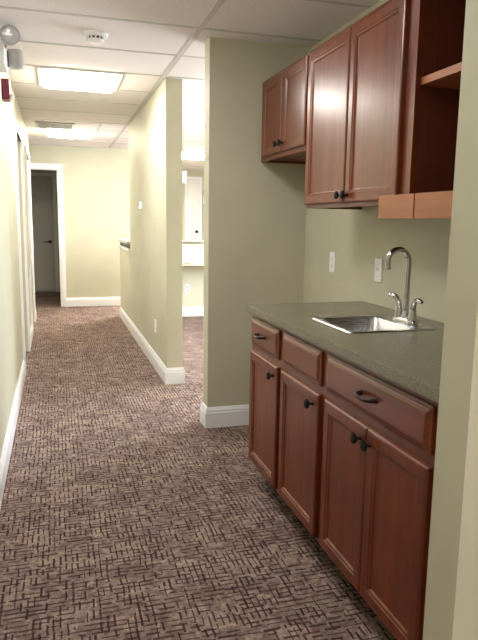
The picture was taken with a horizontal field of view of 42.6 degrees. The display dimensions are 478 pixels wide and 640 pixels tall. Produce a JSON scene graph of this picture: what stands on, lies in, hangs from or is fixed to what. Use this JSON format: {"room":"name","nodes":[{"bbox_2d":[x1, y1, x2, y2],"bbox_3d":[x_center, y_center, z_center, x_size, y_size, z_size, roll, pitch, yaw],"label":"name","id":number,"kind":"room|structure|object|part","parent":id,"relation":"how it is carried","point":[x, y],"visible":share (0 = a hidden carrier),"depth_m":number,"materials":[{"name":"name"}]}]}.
{"room":"office corridor","nodes":[
{"label":"office corridor","id":0,"kind":"room"},
{"bbox_2d":[0,72,33,457],"bbox_3d":[-1.272,-0.373,3.002,0.120,2.385,10.720,-2,9,-16],"label":"wall","id":1,"kind":"structure","parent":0,"point":[11,349],"depth_m":4.17,"materials":[{"name":"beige paint"}]},
{"bbox_2d":[1,78,13,101],"bbox_3d":[-1.491,-1.480,3.954,0.073,0.127,0.130,-2,9,-16],"label":"fire alarm strobe","id":2,"kind":"object","parent":1,"relation":"attached to","point":[7,96],"visible":0.99,"depth_m":3.90,"materials":[{"name":"red plastic"}]},
{"bbox_2d":[0,24,25,72],"bbox_3d":[-1.328,-1.562,3.548,0.157,0.178,0.414,-2,9,-16],"label":"emergency light","id":3,"kind":"object","parent":1,"relation":"attached to","point":[9,34],"visible":1,"depth_m":3.48,"materials":[{"name":"white plastic"}]},
{"bbox_2d":[0,314,36,508],"bbox_3d":[-1.283,0.736,3.191,0.137,0.135,10.737,-2,9,-16],"label":"baseboard","id":4,"kind":"structure","parent":1,"relation":"attached to","point":[8,442],"depth_m":3.62,"materials":[{"name":"white paint"}]},
{"bbox_2d":[13,118,30,368],"bbox_3d":[-1.964,-0.654,5.565,0.020,2.111,1.042,-2,9,-16],"label":"trim","id":5,"kind":"structure","parent":1,"relation":"attached to","point":[16,130],"depth_m":5.19,"materials":[{"name":"white paint"}]},
{"bbox_2d":[24,145,35,334],"bbox_3d":[-2.498,-0.947,7.344,0.020,2.111,1.042,-2,9,-16],"label":"trim","id":6,"kind":"structure","parent":1,"relation":"attached to","point":[26,152],"depth_m":6.98,"materials":[{"name":"white paint"}]},
{"bbox_2d":[30,170,59,291],"bbox_3d":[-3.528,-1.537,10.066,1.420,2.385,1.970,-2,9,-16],"label":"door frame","id":7,"kind":"structure","parent":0,"point":[43,171],"depth_m":11.02,"materials":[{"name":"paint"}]},
{"bbox_2d":[31,176,55,290],"bbox_3d":[-3.760,-1.521,10.882,0.895,2.030,0.101,-2,9,-16],"label":"door","id":8,"kind":"structure","parent":7,"relation":"in","point":[41,186],"depth_m":10.96,"materials":[{"name":"grey paint"}]},
{"bbox_2d":[30,172,58,291],"bbox_3d":[-3.784,-1.547,10.915,1.050,2.130,0.015,-2,9,-16],"label":"trim","id":9,"kind":"structure","parent":7,"relation":"attached to","point":[53,175],"depth_m":11.01,"materials":[{"name":"white paint"}]},
{"bbox_2d":[29,144,129,297],"bbox_3d":[-2.896,-1.385,9.177,2.920,2.385,0.120,-2,9,-16],"label":"wall","id":10,"kind":"structure","parent":0,"point":[96,198],"depth_m":9.29,"materials":[{"name":"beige paint"}]},
{"bbox_2d":[30,163,66,306],"bbox_3d":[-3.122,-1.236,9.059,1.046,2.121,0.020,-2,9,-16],"label":"trim","id":11,"kind":"structure","parent":10,"relation":"attached to","point":[59,167],"depth_m":9.15,"materials":[{"name":"white paint"}]},
{"bbox_2d":[66,297,120,306],"bbox_3d":[-2.892,-0.264,9.290,2.920,0.135,0.017,-2,9,-16],"label":"baseboard","id":12,"kind":"structure","parent":10,"relation":"attached to","point":[81,301],"depth_m":9.47,"materials":[{"name":"white paint"}]},
{"bbox_2d":[120,78,182,367],"bbox_3d":[-1.038,-0.945,6.596,0.129,2.385,3.716,-2,9,-16],"label":"wall","id":13,"kind":"structure","parent":0,"point":[155,133],"depth_m":5.21,"materials":[{"name":"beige paint"}]},
{"bbox_2d":[116,238,129,251],"bbox_3d":[-1.308,-0.970,7.862,0.405,0.117,1.318,-2,9,-16],"label":"countertop","id":14,"kind":"structure","parent":13,"relation":"on","point":[124,242],"depth_m":7.74,"materials":[{"name":"white paint"}]},
{"bbox_2d":[138,201,141,209],"bbox_3d":[-0.989,-1.146,6.131,0.032,0.080,0.090,-2,9,-16],"label":"thermostat","id":15,"kind":"object","parent":13,"relation":"attached to","point":[139,202],"visible":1,"depth_m":6.09,"materials":[{"name":"white plastic"}]},
{"bbox_2d":[120,306,184,384],"bbox_3d":[-1.051,0.167,6.766,0.163,0.135,3.733,-2,9,-16],"label":"baseboard","id":16,"kind":"structure","parent":13,"relation":"attached to","point":[176,375],"depth_m":5.47,"materials":[{"name":"white paint"}]},
{"bbox_2d":[0,0,379,169],"bbox_3d":[-0.300,-1.981,5.397,6.000,0.060,15.400,-2,9,-16],"label":"ceiling","id":17,"kind":"structure","parent":0,"point":[306,19],"depth_m":3.69,"materials":[{"name":"tile"}]},
{"bbox_2d":[35,121,74,129],"bbox_3d":[-2.106,-2.229,7.023,0.430,0.016,0.430,-2,9,-16],"label":"ceiling vent","id":18,"kind":"object","parent":17,"relation":"in","point":[39,124],"visible":1,"depth_m":6.97,"materials":[{"name":"grey plastic"}]},
{"bbox_2d":[45,128,96,138],"bbox_3d":[-2.088,-2.305,7.585,0.600,0.042,0.600,-2,9,-16],"label":"ceiling light","id":19,"kind":"object","parent":17,"relation":"attached to","point":[61,133],"visible":0.92,"depth_m":7.42,"materials":[{"name":"white plastic"}]},
{"bbox_2d":[37,66,122,92],"bbox_3d":[-1.222,-1.831,4.702,0.600,0.042,0.600,-2,9,-16],"label":"ceiling light","id":20,"kind":"object","parent":17,"relation":"attached to","point":[51,78],"visible":1,"depth_m":4.57,"materials":[{"name":"white plastic"}]},
{"bbox_2d":[82,30,107,43],"bbox_3d":[-0.836,-1.637,3.560,0.147,0.052,0.147,-2,9,-16],"label":"smoke detector","id":21,"kind":"object","parent":17,"relation":"attached to","point":[92,36],"visible":1,"depth_m":3.52,"materials":[{"name":"white plastic"}]},
{"bbox_2d":[182,171,186,182],"bbox_3d":[-1.170,-2.775,11.590,0.360,0.355,0.060,-2,9,-16],"label":"sign","id":22,"kind":"object","parent":17,"relation":"hanging from","point":[184,173],"visible":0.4,"depth_m":11.61,"materials":[{"name":"white plastic"}]},
{"bbox_2d":[0,0,371,168],"bbox_3d":[0.337,-1.962,5.539,4.500,0.004,15.100,-2,9,-16],"label":"grid","id":23,"kind":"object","parent":17,"relation":"attached to","point":[219,3],"depth_m":3.95,"materials":[{"name":"metal"}]},
{"bbox_2d":[182,149,203,159],"bbox_3d":[-0.673,-2.635,9.775,0.600,0.042,1.200,-2,9,-16],"label":"ceiling light","id":24,"kind":"object","parent":17,"relation":"attached to","point":[195,154],"visible":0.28,"depth_m":9.53,"materials":[{"name":"white plastic"}]},
{"bbox_2d":[193,111,204,122],"bbox_3d":[-0.115,-2.068,6.283,0.600,0.042,0.600,-2,9,-16],"label":"ceiling light","id":25,"kind":"object","parent":17,"relation":"attached to","point":[200,118],"visible":0.24,"depth_m":6.31,"materials":[{"name":"white plastic"}]},
{"bbox_2d":[182,266,203,306],"bbox_3d":[0.077,-0.582,8.811,3.237,1.000,0.110,-2,9,-16],"label":"wall","id":26,"kind":"structure","parent":0,"point":[193,276],"depth_m":8.56,"materials":[{"name":"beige paint"}]},
{"bbox_2d":[185,285,189,292],"bbox_3d":[-0.720,-0.433,8.534,0.072,0.116,0.008,-2,9,-16],"label":"wall outlet","id":27,"kind":"object","parent":26,"relation":"attached to","point":[187,287],"visible":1,"depth_m":8.53,"materials":[{"name":"white plastic"}]},
{"bbox_2d":[182,240,203,265],"bbox_3d":[0.273,-0.944,8.579,2.950,0.323,0.547,-2,9,-16],"label":"reception desk","id":28,"kind":"object","parent":26,"relation":"attached to","point":[192,250],"visible":0.1,"depth_m":8.07,"materials":[{"name":"laminate"}]},
{"bbox_3d":[-0.671,-0.842,8.059,0.680,0.240,0.018,-2,9,-16],"label":"drawer","id":29,"kind":"part","parent":28,"relation":"part of","materials":[{"name":"laminate"}]},
{"bbox_2d":[182,306,203,316],"bbox_3d":[0.089,-0.145,8.819,3.237,0.135,0.017,-2,9,-16],"label":"baseboard","id":30,"kind":"structure","parent":26,"relation":"attached to","point":[196,310],"depth_m":8.60,"materials":[{"name":"white paint"}]},
{"bbox_2d":[182,170,203,239],"bbox_3d":[-1.061,-1.994,13.147,3.080,2.385,0.100,-2,9,-16],"label":"wall","id":31,"kind":"structure","parent":0,"point":[190,173],"depth_m":12.98,"materials":[{"name":"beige paint"}]},
{"bbox_2d":[187,179,199,239],"bbox_3d":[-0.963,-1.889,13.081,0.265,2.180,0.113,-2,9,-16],"label":"door","id":32,"kind":"structure","parent":31,"relation":"in","point":[193,185],"depth_m":13.02,"materials":[{"name":"white paint"}]},
{"bbox_2d":[185,177,201,239],"bbox_3d":[-0.975,-1.918,13.121,0.365,2.245,0.020,-2,9,-16],"label":"trim","id":33,"kind":"structure","parent":31,"relation":"attached to","point":[200,178],"depth_m":13.03,"materials":[{"name":"white paint"}]},
{"bbox_2d":[202,190,203,239],"bbox_3d":[-0.588,-2.244,13.179,0.420,1.080,0.030,-2,9,-16],"label":"window","id":34,"kind":"structure","parent":31,"relation":"in","point":[202,190],"depth_m":13.12,"materials":[{"name":"glass"}]},
{"bbox_2d":[0,292,396,639],"bbox_3d":[-0.334,0.433,5.784,6.000,0.060,15.400,-2,9,-16],"label":"floor","id":35,"kind":"structure","parent":0,"point":[123,516],"depth_m":2.73,"materials":[{"name":"carpet"}]},
{"bbox_2d":[248,315,282,492],"bbox_3d":[0.391,0.415,3.005,0.660,0.876,0.431,-2,9,-16],"label":"base cabinet","id":36,"kind":"object","parent":35,"relation":"on","point":[266,353],"visible":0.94,"depth_m":2.88,"materials":[{"name":"brown wood"}]},
{"bbox_3d":[0.091,0.076,2.880,0.036,0.020,0.116,-2,9,-16],"label":"drawer pull","id":37,"kind":"part","parent":36,"relation":"part of","materials":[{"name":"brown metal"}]},
{"bbox_3d":[0.120,0.081,2.873,0.019,0.132,0.388,-2,9,-16],"label":"drawer","id":38,"kind":"part","parent":36,"relation":"part of","materials":[{"name":"brown wood"}]},
{"bbox_3d":[0.138,0.249,2.740,0.034,0.037,0.037,-2,9,-16],"label":"knob","id":39,"kind":"part","parent":36,"relation":"part of","materials":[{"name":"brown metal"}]},
{"bbox_2d":[278,329,326,542],"bbox_3d":[0.516,0.484,2.587,0.659,0.876,0.452,-2,9,-16],"label":"base cabinet","id":40,"kind":"object","parent":35,"relation":"on","point":[304,368],"visible":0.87,"depth_m":2.45,"materials":[{"name":"brown wood"}]},
{"bbox_3d":[0.247,0.150,2.450,0.019,0.132,0.400,-2,9,-16],"label":"drawer","id":41,"kind":"part","parent":40,"relation":"part of","materials":[{"name":"brown wood"}]},
{"bbox_3d":[0.262,0.318,2.324,0.034,0.037,0.037,-2,9,-16],"label":"knob","id":42,"kind":"part","parent":40,"relation":"part of","materials":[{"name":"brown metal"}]},
{"bbox_2d":[319,350,438,639],"bbox_3d":[0.684,0.576,2.028,0.660,0.876,0.731,-2,9,-16],"label":"base cabinet","id":43,"kind":"object","parent":35,"relation":"on","point":[379,434],"visible":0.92,"depth_m":1.87,"materials":[{"name":"brown wood"}]},
{"bbox_2d":[247,301,443,403],"bbox_3d":[0.575,0.055,2.379,0.640,0.038,1.620,-2,9,-16],"label":"countertop","id":44,"kind":"structure","parent":43,"relation":"on","point":[412,360],"depth_m":2.15,"materials":[{"name":"laminate"}]},
{"bbox_2d":[312,315,436,332],"bbox_3d":[0.540,0.088,2.512,0.380,0.154,0.370,-2,9,-16],"label":"bar sink","id":45,"kind":"object","parent":44,"relation":"in","point":[371,323],"visible":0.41,"depth_m":2.63,"materials":[{"name":"silver metal"}]},
{"bbox_2d":[385,247,423,325],"bbox_3d":[0.653,-0.138,2.472,0.127,0.312,0.253,-2,9,-16],"label":"faucet","id":46,"kind":"object","parent":44,"relation":"on","point":[403,315],"visible":1,"depth_m":2.48,"materials":[{"name":"silver metal"}]},
{"bbox_3d":[0.663,-0.066,2.579,0.045,0.099,0.081,-2,9,-16],"label":"handle","id":47,"kind":"part","parent":46,"relation":"part of","materials":[{"name":"silver metal"}]},
{"bbox_3d":[0.642,-0.148,2.485,0.115,0.296,0.025,-1,9,-13],"label":"spout","id":48,"kind":"part","parent":46,"relation":"part of","materials":[{"name":"silver metal"}]},
{"bbox_3d":[0.684,0.002,2.520,0.048,0.020,0.156,-2,9,-16],"label":"plate","id":49,"kind":"part","parent":46,"relation":"part of","materials":[{"name":"silver metal"}]},
{"bbox_3d":[0.699,-0.041,2.428,0.042,0.099,0.111,1,9,1],"label":"handle","id":50,"kind":"part","parent":46,"relation":"part of","materials":[{"name":"silver metal"}]},
{"bbox_3d":[0.359,0.593,2.120,0.019,0.569,0.324,-2,9,-16],"label":"door","id":51,"kind":"part","parent":43,"relation":"part of","materials":[{"name":"brown wood"}]},
{"bbox_3d":[0.372,0.378,1.959,0.034,0.037,0.037,-2,9,-16],"label":"knob","id":52,"kind":"part","parent":43,"relation":"part of","materials":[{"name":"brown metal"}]},
{"bbox_3d":[0.391,0.388,1.895,0.034,0.037,0.037,-2,9,-16],"label":"knob","id":53,"kind":"part","parent":43,"relation":"part of","materials":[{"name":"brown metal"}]},
{"bbox_3d":[0.387,0.238,1.896,0.036,0.020,0.116,-2,9,-16],"label":"drawer pull","id":54,"kind":"part","parent":43,"relation":"part of","materials":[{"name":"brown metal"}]},
{"bbox_3d":[0.411,0.240,1.904,0.019,0.132,0.649,-2,9,-16],"label":"drawer","id":55,"kind":"part","parent":43,"relation":"part of","materials":[{"name":"brown wood"}]},
{"bbox_3d":[0.453,0.644,1.808,0.019,0.569,0.328,-2,9,-16],"label":"door","id":56,"kind":"part","parent":43,"relation":"part of","materials":[{"name":"brown wood"}]},
{"bbox_2d":[203,37,310,406],"bbox_3d":[1.375,-0.543,4.302,3.298,2.385,0.125,-2,9,-16],"label":"wall","id":57,"kind":"structure","parent":0,"point":[255,210],"depth_m":3.83,"materials":[{"name":"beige paint"}]},
{"bbox_2d":[200,402,248,428],"bbox_3d":[1.351,0.568,4.478,3.315,0.135,0.159,-2,9,-16],"label":"baseboard","id":58,"kind":"structure","parent":57,"relation":"attached to","point":[235,415],"depth_m":3.98,"materials":[{"name":"white paint"}]},
{"bbox_2d":[303,0,450,322],"bbox_3d":[0.829,-0.314,2.824,0.120,2.385,2.434,-2,9,-16],"label":"wall","id":59,"kind":"structure","parent":0,"point":[357,237],"depth_m":3.12,"materials":[{"name":"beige paint"}]},
{"bbox_2d":[261,52,310,163],"bbox_3d":[0.369,-1.153,3.439,0.360,0.469,0.744,-2,9,-16],"label":"upper cabinet","id":60,"kind":"object","parent":59,"relation":"attached to","point":[285,94],"visible":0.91,"depth_m":3.35,"materials":[{"name":"brown wood"}]},
{"bbox_3d":[0.193,-1.177,3.551,0.019,0.426,0.333,-2,9,-16],"label":"door","id":61,"kind":"part","parent":60,"relation":"part of","materials":[{"name":"brown wood"}]},
{"bbox_3d":[0.224,-0.977,3.373,0.034,0.037,0.037,-2,9,-16],"label":"knob","id":62,"kind":"part","parent":60,"relation":"part of","materials":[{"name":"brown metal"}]},
{"bbox_3d":[0.291,-1.123,3.222,0.019,0.426,0.338,-2,9,-16],"label":"door","id":63,"kind":"part","parent":60,"relation":"part of","materials":[{"name":"brown wood"}]},
{"bbox_2d":[329,252,335,272],"bbox_3d":[0.543,-0.337,3.566,0.008,0.116,0.072,-2,9,-16],"label":"wall outlet","id":64,"kind":"object","parent":59,"relation":"attached to","point":[332,254],"visible":1,"depth_m":3.56,"materials":[{"name":"white plastic"}]},
{"bbox_2d":[304,0,414,209],"bbox_3d":[0.604,-0.879,2.672,0.360,0.762,0.927,-2,9,-16],"label":"upper cabinet","id":65,"kind":"object","parent":59,"relation":"attached to","point":[359,79],"visible":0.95,"depth_m":2.53,"materials":[{"name":"brown wood"}]},
{"bbox_3d":[0.408,-0.910,2.850,0.019,0.727,0.448,-2,9,-16],"label":"door","id":66,"kind":"part","parent":65,"relation":"part of","materials":[{"name":"brown wood"}]},
{"bbox_3d":[0.435,-0.551,2.705,0.034,0.037,0.037,-2,9,-16],"label":"knob","id":67,"kind":"part","parent":65,"relation":"part of","materials":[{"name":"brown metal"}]},
{"bbox_3d":[0.451,-0.542,2.651,0.034,0.037,0.037,-2,9,-16],"label":"knob","id":68,"kind":"part","parent":65,"relation":"part of","materials":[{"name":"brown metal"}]},
{"bbox_3d":[0.535,-0.840,2.428,0.019,0.727,0.428,-2,9,-16],"label":"door","id":69,"kind":"part","parent":65,"relation":"part of","materials":[{"name":"brown wood"}]},
{"bbox_2d":[374,258,382,282],"bbox_3d":[0.691,-0.247,3.058,0.016,0.116,0.072,-2,9,-16],"label":"light switch","id":70,"kind":"object","parent":59,"relation":"attached to","point":[378,262],"visible":1,"depth_m":3.05,"materials":[{"name":"white plastic"}]},
{"bbox_2d":[405,0,465,193],"bbox_3d":[0.869,-0.748,1.881,0.307,0.762,0.760,-2,9,-16],"label":"upper cabinet","id":71,"kind":"object","parent":59,"relation":"attached to","point":[438,36],"visible":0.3,"depth_m":2.20,"materials":[{"name":"brown wood"}]},
{"bbox_3d":[0.731,-0.744,1.841,0.020,0.762,0.760,-2,9,-16],"label":"frame","id":72,"kind":"part","parent":71,"relation":"part of","materials":[{"name":"brown wood"}]},
{"bbox_2d":[378,191,452,218],"bbox_3d":[0.681,-0.367,1.951,0.038,0.086,0.880,-2,9,-16],"label":"valance board","id":73,"kind":"object","parent":71,"relation":"attached to","point":[428,205],"visible":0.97,"depth_m":2.11,"materials":[{"name":"brown wood"}]},
{"bbox_3d":[0.874,-0.794,1.875,0.274,0.026,0.726,-2,9,-16],"label":"shelf","id":74,"kind":"part","parent":71,"relation":"part of","materials":[{"name":"brown wood"}]},
{"bbox_2d":[423,0,477,639],"bbox_3d":[1.189,-0.115,1.616,1.400,2.385,0.118,-2,9,-16],"label":"wall","id":75,"kind":"structure","parent":0,"point":[451,599],"depth_m":1.45,"materials":[{"name":"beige paint"}]}
]}

